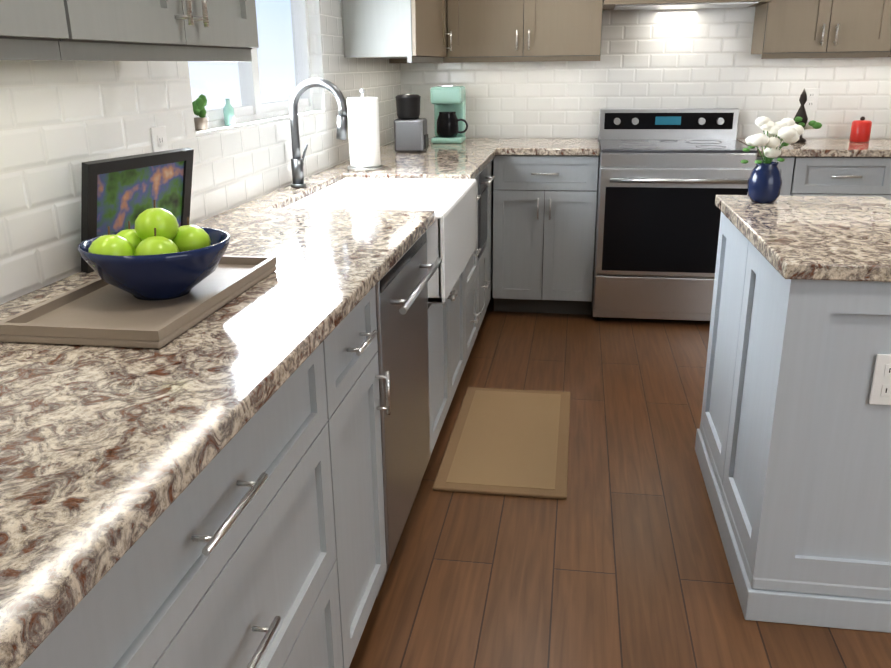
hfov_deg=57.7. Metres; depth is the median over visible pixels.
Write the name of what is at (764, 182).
vase
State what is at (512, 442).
area rug
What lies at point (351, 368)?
base cabinet
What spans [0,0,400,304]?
wall
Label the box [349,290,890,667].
floor
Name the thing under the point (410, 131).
coffee grinder
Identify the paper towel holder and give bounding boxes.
[347,88,382,170]
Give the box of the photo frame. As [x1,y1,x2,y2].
[81,148,193,272]
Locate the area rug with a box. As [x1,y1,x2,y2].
[432,387,570,498]
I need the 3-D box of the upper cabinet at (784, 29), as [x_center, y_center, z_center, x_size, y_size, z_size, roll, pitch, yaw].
[1.940,-1.946,4.053,0.610,1.065,0.387,2,19,9]
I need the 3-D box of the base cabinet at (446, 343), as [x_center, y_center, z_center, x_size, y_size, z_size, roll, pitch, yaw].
[-0.273,-0.058,3.006,0.635,0.884,0.882,2,19,9]
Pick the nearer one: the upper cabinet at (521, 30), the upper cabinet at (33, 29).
the upper cabinet at (33, 29)
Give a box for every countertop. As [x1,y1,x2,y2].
[0,138,503,667]
[500,138,599,155]
[715,195,890,281]
[737,138,890,156]
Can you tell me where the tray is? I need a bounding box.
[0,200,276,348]
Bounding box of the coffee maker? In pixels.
[430,85,467,143]
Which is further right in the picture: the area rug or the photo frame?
the area rug
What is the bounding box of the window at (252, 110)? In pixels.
[190,0,324,135]
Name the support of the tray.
on the countertop at (108, 454)
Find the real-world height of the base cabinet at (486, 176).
0.884 m
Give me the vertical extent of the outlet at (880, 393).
0.120 m
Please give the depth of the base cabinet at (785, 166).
4.03 m
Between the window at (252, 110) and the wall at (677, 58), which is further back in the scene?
the wall at (677, 58)
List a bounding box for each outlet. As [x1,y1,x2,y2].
[150,126,167,151]
[804,88,818,109]
[869,354,890,404]
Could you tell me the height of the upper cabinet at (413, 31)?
1.065 m
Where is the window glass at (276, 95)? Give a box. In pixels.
[188,0,295,109]
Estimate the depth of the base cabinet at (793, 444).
1.95 m
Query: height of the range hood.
0.803 m
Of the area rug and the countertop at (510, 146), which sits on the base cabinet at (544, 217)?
the countertop at (510, 146)
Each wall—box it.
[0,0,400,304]
[400,7,890,138]
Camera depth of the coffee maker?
4.45 m
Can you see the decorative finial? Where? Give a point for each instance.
(801, 118)
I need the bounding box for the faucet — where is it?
[289,78,347,187]
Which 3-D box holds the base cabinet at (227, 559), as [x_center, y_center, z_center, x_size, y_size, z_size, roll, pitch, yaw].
[-0.575,0.546,1.200,0.640,0.884,0.943,2,19,9]
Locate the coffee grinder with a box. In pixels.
[394,94,428,151]
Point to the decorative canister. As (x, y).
(861, 129)
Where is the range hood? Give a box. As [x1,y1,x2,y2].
[603,0,773,9]
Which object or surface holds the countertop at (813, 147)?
on the base cabinet at (844, 176)
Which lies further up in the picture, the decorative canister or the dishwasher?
the decorative canister
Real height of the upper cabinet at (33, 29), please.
1.065 m
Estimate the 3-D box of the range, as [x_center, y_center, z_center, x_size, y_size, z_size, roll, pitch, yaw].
[1.208,-0.648,4.409,0.762,1.085,0.730,2,19,9]
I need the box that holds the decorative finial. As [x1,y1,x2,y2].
[794,88,821,142]
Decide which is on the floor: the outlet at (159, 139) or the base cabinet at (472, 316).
the base cabinet at (472, 316)
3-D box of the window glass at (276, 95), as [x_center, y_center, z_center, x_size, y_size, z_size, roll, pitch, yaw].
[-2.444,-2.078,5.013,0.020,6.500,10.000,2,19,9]
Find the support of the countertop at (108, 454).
on the base cabinet at (486, 176)
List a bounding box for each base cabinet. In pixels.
[19,342,342,667]
[323,286,390,667]
[426,230,465,455]
[465,176,480,362]
[477,159,494,330]
[492,155,598,314]
[695,212,890,632]
[757,156,794,195]
[790,157,890,199]
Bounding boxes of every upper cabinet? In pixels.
[0,0,68,59]
[58,0,258,61]
[342,0,451,62]
[389,0,602,62]
[751,0,890,58]
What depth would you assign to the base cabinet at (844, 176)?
4.00 m
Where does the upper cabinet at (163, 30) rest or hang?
attached to the wall at (61, 121)
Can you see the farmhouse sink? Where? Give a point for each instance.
(451, 229)
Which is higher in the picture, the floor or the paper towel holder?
the paper towel holder
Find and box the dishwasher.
[375,231,441,597]
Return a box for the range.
[592,108,756,320]
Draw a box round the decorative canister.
[850,116,871,141]
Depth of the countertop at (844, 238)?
2.04 m
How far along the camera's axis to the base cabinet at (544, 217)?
4.33 m
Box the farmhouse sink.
[284,178,476,303]
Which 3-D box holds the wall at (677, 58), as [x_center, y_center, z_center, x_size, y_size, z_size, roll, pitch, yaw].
[2.353,-1.375,4.449,5.281,2.413,0.120,2,19,9]
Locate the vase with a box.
[741,116,803,202]
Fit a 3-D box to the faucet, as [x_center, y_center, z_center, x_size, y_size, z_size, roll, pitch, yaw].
[-0.447,-0.713,2.870,0.223,0.374,0.095,2,19,9]
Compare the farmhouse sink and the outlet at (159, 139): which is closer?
the outlet at (159, 139)

